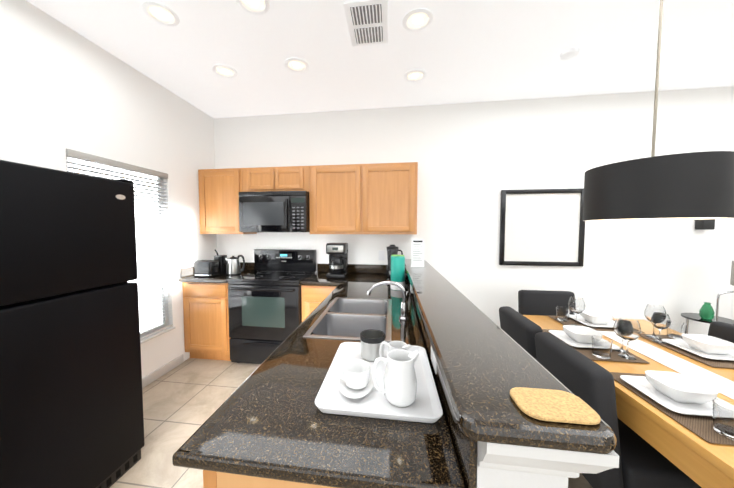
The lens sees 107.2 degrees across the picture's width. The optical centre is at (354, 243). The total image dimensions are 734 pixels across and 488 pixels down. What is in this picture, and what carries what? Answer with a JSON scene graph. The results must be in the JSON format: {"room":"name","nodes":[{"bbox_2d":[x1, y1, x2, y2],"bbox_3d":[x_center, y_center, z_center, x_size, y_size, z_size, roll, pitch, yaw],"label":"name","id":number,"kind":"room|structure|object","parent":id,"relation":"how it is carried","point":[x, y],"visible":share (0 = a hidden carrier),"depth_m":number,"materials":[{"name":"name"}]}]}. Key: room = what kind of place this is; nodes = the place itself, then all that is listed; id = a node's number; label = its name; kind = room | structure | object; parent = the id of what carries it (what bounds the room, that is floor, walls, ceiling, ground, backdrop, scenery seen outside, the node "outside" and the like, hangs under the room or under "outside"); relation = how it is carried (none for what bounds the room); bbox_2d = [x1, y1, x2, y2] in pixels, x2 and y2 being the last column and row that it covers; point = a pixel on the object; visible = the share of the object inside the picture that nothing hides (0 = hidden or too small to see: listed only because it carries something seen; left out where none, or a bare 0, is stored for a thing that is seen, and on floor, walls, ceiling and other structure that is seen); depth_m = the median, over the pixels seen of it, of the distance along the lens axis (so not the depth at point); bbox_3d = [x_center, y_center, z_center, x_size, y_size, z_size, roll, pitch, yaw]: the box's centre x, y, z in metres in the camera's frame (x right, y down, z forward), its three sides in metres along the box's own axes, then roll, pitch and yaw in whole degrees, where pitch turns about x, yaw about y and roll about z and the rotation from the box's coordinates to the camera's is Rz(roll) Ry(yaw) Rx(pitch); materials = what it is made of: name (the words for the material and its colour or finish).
{"room":"kitchen","nodes":[
{"label":"kitchen","id":0,"kind":"room"},
{"bbox_2d":[0,0,216,377],"bbox_3d":[-2.144,-0.041,1.008,0.100,2.810,4.950,0,3,8],"label":"wall","id":1,"kind":"structure","parent":0,"point":[63,87],"depth_m":2.10,"materials":[{"name":"white paint"}]},
{"bbox_2d":[66,149,174,343],"bbox_3d":[-1.941,0.105,2.312,0.115,1.564,0.848,0,3,8],"label":"window unit","id":2,"kind":"structure","parent":1,"relation":"in","point":[151,232],"depth_m":2.52,"materials":[{"name":"white"}]},
{"bbox_2d":[142,354,183,387],"bbox_3d":[-2.130,1.333,0.759,0.013,0.090,4.319,0,3,8],"label":"baseboard","id":3,"kind":"structure","parent":1,"relation":"attached to","point":[151,377],"depth_m":2.60,"materials":[{"name":"white"}]},
{"bbox_2d":[180,266,193,277],"bbox_3d":[-1.784,0.294,3.148,0.020,0.100,0.608,0,3,8],"label":"backsplash","id":4,"kind":"structure","parent":1,"relation":"attached to","point":[187,272],"depth_m":2.91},
{"bbox_2d":[110,358,591,487],"bbox_3d":[1.436,1.438,0.585,7.330,0.100,5.150,0,3,8],"label":"floor","id":5,"kind":"structure","parent":0,"point":[184,401],"depth_m":2.09,"materials":[{"name":"tile"}]},
{"bbox_2d":[0,160,144,487],"bbox_3d":[-1.657,0.497,1.302,0.731,1.705,0.770,0,3,8],"label":"fridge","id":6,"kind":"object","parent":5,"relation":"on","point":[71,405],"visible":1,"depth_m":1.27,"materials":[{"name":"black metal"}]},
{"bbox_2d":[182,282,228,345],"bbox_3d":[-1.525,0.819,3.154,0.538,0.870,0.619,0,3,8],"label":"base cabinet","id":7,"kind":"object","parent":5,"relation":"on","point":[205,304],"depth_m":2.85,"materials":[{"name":"brown wood"}]},
{"bbox_2d":[180,270,254,281],"bbox_3d":[-1.527,0.365,3.116,0.538,0.040,0.648,0,3,8],"label":"countertop","id":8,"kind":"structure","parent":7,"relation":"on","point":[221,277],"depth_m":2.82,"materials":[{"name":"black stone"}]},
{"bbox_2d":[193,260,218,276],"bbox_3d":[-1.604,0.266,2.950,0.251,0.174,0.152,0,3,8],"label":"toaster","id":9,"kind":"object","parent":8,"relation":"on","point":[206,268],"visible":1,"depth_m":2.88,"materials":[{"name":"silver metal"}]},
{"bbox_2d":[214,249,226,273],"bbox_3d":[-1.539,0.200,3.106,0.093,0.289,0.137,0,3,8],"label":"can opener","id":10,"kind":"object","parent":8,"relation":"on","point":[221,260],"visible":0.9,"depth_m":3.06,"materials":[{"name":"black plastic"}]},
{"bbox_2d":[225,255,244,275],"bbox_3d":[-1.348,0.233,3.060,0.237,0.227,0.158,0,3,8],"label":"kettle","id":11,"kind":"object","parent":8,"relation":"on","point":[233,268],"visible":1,"depth_m":3.01,"materials":[{"name":"silver metal"}]},
{"bbox_2d":[227,249,316,363],"bbox_3d":[-0.880,0.671,3.006,0.767,1.180,0.692,0,3,8],"label":"range","id":12,"kind":"object","parent":5,"relation":"on","point":[265,307],"visible":0.85,"depth_m":2.75,"materials":[{"name":"black metal"}]},
{"bbox_2d":[203,354,471,487],"bbox_3d":[-0.031,0.934,0.942,0.610,0.870,0.639,0,3,8],"label":"base cabinet","id":13,"kind":"object","parent":5,"relation":"on","point":[207,482],"depth_m":0.64,"materials":[{"name":"brown wood"}]},
{"bbox_2d":[172,270,467,487],"bbox_3d":[-0.111,0.428,1.911,1.043,0.040,2.648,0,3,8],"label":"countertop","id":14,"kind":"structure","parent":13,"relation":"on","point":[272,431],"depth_m":0.68,"materials":[{"name":"black stone"}]},
{"bbox_2d":[326,243,347,278],"bbox_3d":[-0.173,0.172,2.901,0.216,0.365,0.222,0,3,8],"label":"coffee maker","id":15,"kind":"object","parent":14,"relation":"on","point":[338,259],"visible":1,"depth_m":2.81,"materials":[{"name":"black plastic"}]},
{"bbox_2d":[300,298,391,341],"bbox_3d":[0.014,0.502,1.625,0.415,0.166,0.751,0,3,8],"label":"sink","id":16,"kind":"object","parent":14,"relation":"in","point":[342,317],"depth_m":1.61,"materials":[{"name":"silver metal"}]},
{"bbox_2d":[315,329,442,422],"bbox_3d":[0.088,0.383,0.926,0.350,0.149,0.440,0,3,8],"label":"tray","id":17,"kind":"object","parent":14,"relation":"on","point":[372,374],"visible":1,"depth_m":0.81,"materials":[{"name":"white ceramic"}]},
{"bbox_2d":[368,278,411,321],"bbox_3d":[0.195,0.316,1.551,0.243,0.218,0.093,0,3,8],"label":"faucet","id":18,"kind":"object","parent":14,"relation":"on","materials":[{"name":"silver metal"}]},
{"bbox_2d":[385,245,402,276],"bbox_3d":[0.434,0.179,2.949,0.191,0.347,0.158,0,3,8],"label":"blender","id":19,"kind":"object","parent":14,"relation":"on","point":[392,250],"visible":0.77,"depth_m":2.91,"materials":[{"name":"black plastic"}]},
{"bbox_2d":[391,256,404,289],"bbox_3d":[0.373,0.246,2.315,0.121,0.278,0.121,0,3,8],"label":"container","id":20,"kind":"object","parent":14,"relation":"on","point":[397,269],"visible":0.88,"depth_m":2.26,"materials":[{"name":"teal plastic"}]},
{"bbox_2d":[499,306,542,359],"bbox_3d":[1.315,0.894,1.741,0.596,0.868,0.450,0,3,8],"label":"chair","id":21,"kind":"object","parent":5,"relation":"on","point":[521,330],"visible":0.15,"depth_m":1.66,"materials":[{"name":"fabric"}]},
{"bbox_2d":[518,290,574,315],"bbox_3d":[1.704,0.869,2.225,0.450,0.868,0.596,0,3,8],"label":"chair","id":22,"kind":"object","parent":5,"relation":"on","point":[539,302],"visible":0.19,"depth_m":2.41,"materials":[{"name":"fabric"}]},
{"bbox_2d":[535,332,701,487],"bbox_3d":[1.246,0.919,1.247,0.596,0.868,0.450,0,3,8],"label":"chair","id":23,"kind":"object","parent":5,"relation":"on","point":[643,463],"visible":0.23,"depth_m":1.08,"materials":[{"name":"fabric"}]},
{"bbox_2d":[523,315,733,487],"bbox_3d":[1.573,0.971,1.285,0.900,0.760,1.580,0,3,8],"label":"dining table","id":24,"kind":"object","parent":5,"relation":"on","point":[699,461],"visible":0.29,"depth_m":0.97,"materials":[{"name":"brown wood"}]},
{"bbox_2d":[542,317,648,362],"bbox_3d":[1.339,0.474,1.544,0.299,0.198,0.420,0,3,8],"label":"place setting","id":25,"kind":"object","parent":24,"relation":"on","point":[591,343],"visible":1,"depth_m":1.40,"materials":[{"name":"white ceramic"}]},
{"bbox_2d":[548,297,644,332],"bbox_3d":[1.659,0.457,1.883,0.420,0.198,0.290,0,3,8],"label":"place setting","id":26,"kind":"object","parent":24,"relation":"on","point":[598,320],"visible":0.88,"depth_m":1.85,"materials":[{"name":"white ceramic"}]},
{"bbox_2d":[598,331,733,399],"bbox_3d":[1.573,0.690,1.272,0.150,0.203,1.583,0,3,8],"label":"table runner","id":27,"kind":"object","parent":24,"relation":"on","point":[722,385],"visible":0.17,"depth_m":1.30,"materials":[{"name":"white fabric"}]},
{"bbox_2d":[610,370,733,444],"bbox_3d":[1.265,0.502,1.010,0.299,0.198,0.420,0,3,8],"label":"place setting","id":28,"kind":"object","parent":24,"relation":"on","point":[701,410],"visible":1,"depth_m":0.98,"materials":[{"name":"white ceramic"}]},
{"bbox_2d":[641,304,733,368],"bbox_3d":[1.875,0.478,1.470,0.299,0.198,0.420,0,3,8],"label":"place setting","id":29,"kind":"object","parent":24,"relation":"on","point":[711,351],"visible":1,"depth_m":1.50,"materials":[{"name":"white ceramic"}]},
{"bbox_2d":[681,313,733,333],"bbox_3d":[3.369,0.994,2.582,0.344,0.580,0.344,0,3,8],"label":"side table","id":30,"kind":"object","parent":5,"relation":"on","point":[693,316],"visible":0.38,"depth_m":2.56,"materials":[{"name":"black glass"}]},
{"bbox_2d":[699,302,714,319],"bbox_3d":[3.315,0.627,2.540,0.090,0.154,0.090,0,3,8],"label":"vase","id":31,"kind":"object","parent":30,"relation":"on","point":[706,311],"visible":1,"depth_m":2.52,"materials":[{"name":"green glass"}]},
{"bbox_2d":[708,321,733,342],"bbox_3d":[1.922,0.907,1.486,0.596,0.868,0.450,0,3,8],"label":"chair","id":32,"kind":"object","parent":5,"relation":"on","point":[722,330],"visible":0.1,"depth_m":1.58,"materials":[{"name":"fabric"}]},
{"bbox_2d":[715,260,733,320],"bbox_3d":[3.267,0.726,2.241,0.600,1.150,0.375,0,3,8],"label":"lamp","id":33,"kind":"object","parent":5,"relation":"on","point":[719,294],"visible":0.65,"depth_m":2.31,"materials":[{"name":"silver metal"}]},
{"bbox_2d":[26,0,733,117],"bbox_3d":[1.436,-1.468,0.435,7.330,0.100,5.150,0,3,8],"label":"ceiling","id":34,"kind":"structure","parent":0,"point":[461,51],"depth_m":2.09,"materials":[{"name":"white paint"}]},
{"bbox_2d":[142,1,179,25],"bbox_3d":[-1.244,-1.480,1.743,0.200,0.011,0.200,0,3,8],"label":"recessed light","id":35,"kind":"object","parent":34,"relation":"in","point":[160,13],"visible":1,"depth_m":1.74,"materials":[{"name":"white"}]},
{"bbox_2d":[212,64,237,77],"bbox_3d":[-1.133,-1.512,2.373,0.200,0.011,0.200,0,3,8],"label":"recessed light","id":36,"kind":"object","parent":34,"relation":"in","point":[225,71],"visible":1,"depth_m":2.36,"materials":[{"name":"white"}]},
{"bbox_2d":[236,0,269,14],"bbox_3d":[-0.616,-1.475,1.646,0.200,0.011,0.200,0,3,8],"label":"recessed light","id":37,"kind":"object","parent":34,"relation":"in","point":[258,7],"visible":1,"depth_m":1.68,"materials":[{"name":"white"}]},
{"bbox_2d":[284,57,308,71],"bbox_3d":[-0.486,-1.508,2.283,0.200,0.011,0.200,0,3,8],"label":"recessed light","id":38,"kind":"object","parent":34,"relation":"in","point":[293,64],"visible":0.98,"depth_m":2.28,"materials":[{"name":"white"}]},
{"bbox_2d":[343,0,387,45],"bbox_3d":[0.093,-1.481,1.830,0.270,0.018,0.390,0,3,8],"label":"ceiling vent","id":39,"kind":"object","parent":34,"relation":"in","point":[367,21],"visible":1,"depth_m":1.79,"materials":[{"name":"white metal"}]},
{"bbox_2d":[404,69,425,81],"bbox_3d":[0.550,-1.516,2.441,0.200,0.011,0.200,0,3,8],"label":"recessed light","id":40,"kind":"object","parent":34,"relation":"in","point":[415,75],"visible":1,"depth_m":2.44,"materials":[{"name":"white"}]},
{"bbox_2d":[402,8,432,31],"bbox_3d":[0.423,-1.482,1.797,0.200,0.011,0.200,0,3,8],"label":"recessed light","id":41,"kind":"object","parent":34,"relation":"in","point":[417,19],"visible":1,"depth_m":1.79,"materials":[{"name":"white"}]},
{"bbox_2d":[560,48,578,59],"bbox_3d":[1.692,-1.490,2.128,0.120,0.029,0.120,0,3,8],"label":"smoke detector","id":42,"kind":"object","parent":34,"relation":"attached to","point":[568,54],"visible":1,"depth_m":2.10,"materials":[{"name":"white plastic"}]},
{"bbox_2d":[583,0,733,220],"bbox_3d":[1.560,-0.797,1.394,0.540,1.339,0.540,0,3,8],"label":"pendant lamp","id":43,"kind":"object","parent":34,"relation":"hanging from","point":[689,186],"visible":1,"depth_m":1.23,"materials":[{"name":"black fabric"},{"name":"nickel"}]},
{"bbox_2d":[214,86,733,334],"bbox_3d":[1.785,-0.145,3.007,7.330,2.810,0.100,0,3,8],"label":"wall","id":44,"kind":"structure","parent":0,"point":[473,159],"depth_m":2.93,"materials":[{"name":"white paint"}]},
{"bbox_2d":[198,168,256,233],"bbox_3d":[-1.505,-0.492,3.230,0.538,0.740,0.329,0,3,8],"label":"upper cabinet","id":45,"kind":"object","parent":44,"relation":"attached to","point":[219,189],"depth_m":3.08,"materials":[{"name":"brown wood"}]},
{"bbox_2d":[240,167,279,191],"bbox_3d":[-1.022,-0.720,3.151,0.431,0.275,0.329,0,3,8],"label":"upper cabinet","id":46,"kind":"object","parent":44,"relation":"attached to","point":[259,179],"depth_m":3.00,"materials":[{"name":"brown wood"}]},
{"bbox_2d":[239,191,309,231],"bbox_3d":[-0.861,-0.355,3.086,0.761,0.439,0.447,0,3,8],"label":"microwave","id":47,"kind":"object","parent":46,"relation":"attached to","point":[274,211],"visible":0.98,"depth_m":2.90,"materials":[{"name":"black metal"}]},
{"bbox_2d":[280,166,307,190],"bbox_3d":[-0.685,-0.718,3.104,0.434,0.275,0.329,0,3,8],"label":"upper cabinet","id":48,"kind":"object","parent":44,"relation":"attached to","point":[292,178],"depth_m":2.94,"materials":[{"name":"brown wood"}]},
{"bbox_2d":[240,262,386,273],"bbox_3d":[-0.582,0.286,3.298,2.360,0.100,0.020,0,3,8],"label":"backsplash","id":49,"kind":"structure","parent":44,"relation":"attached to","point":[352,268],"depth_m":3.20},
{"bbox_2d":[308,164,367,233],"bbox_3d":[-0.150,-0.482,3.041,0.641,0.740,0.329,0,3,8],"label":"upper cabinet","id":50,"kind":"object","parent":44,"relation":"attached to","point":[338,194],"depth_m":2.89,"materials":[{"name":"brown wood"}]},
{"bbox_2d":[368,162,417,233],"bbox_3d":[0.353,-0.478,2.971,0.642,0.740,0.329,0,3,8],"label":"upper cabinet","id":51,"kind":"object","parent":44,"relation":"attached to","point":[392,187],"depth_m":2.81,"materials":[{"name":"brown wood"}]},
{"bbox_2d":[499,188,584,266],"bbox_3d":[2.014,-0.174,2.906,0.830,0.820,0.030,0,3,8],"label":"picture frame","id":52,"kind":"object","parent":44,"relation":"attached to","point":[542,227],"visible":0.92,"depth_m":2.91,"materials":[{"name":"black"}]},
{"bbox_2d":[695,219,714,229],"bbox_3d":[3.471,-0.195,2.676,0.100,0.105,0.080,0,3,8],"label":"speaker","id":53,"kind":"object","parent":44,"relation":"attached to","point":[709,224],"visible":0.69,"depth_m":2.64,"materials":[{"name":"black"}]},
{"bbox_2d":[405,259,618,461],"bbox_3d":[0.500,0.261,1.789,0.257,0.036,2.704,0,3,8],"label":"countertop","id":54,"kind":"structure","parent":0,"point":[478,364],"depth_m":0.61,"materials":[{"name":"grey stone"}]},
{"bbox_2d":[411,239,424,267],"bbox_3d":[0.574,0.081,2.440,0.120,0.254,0.080,0,3,8],"label":"menu card","id":55,"kind":"object","parent":54,"relation":"on","point":[417,252],"visible":1,"depth_m":2.44,"materials":[{"name":"white paper"}]},
{"bbox_2d":[510,387,600,424],"bbox_3d":[0.374,0.304,0.513,0.130,0.007,0.095,0,3,8],"label":"trivet","id":56,"kind":"object","parent":54,"relation":"on","point":[551,405],"visible":1,"depth_m":0.50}
]}

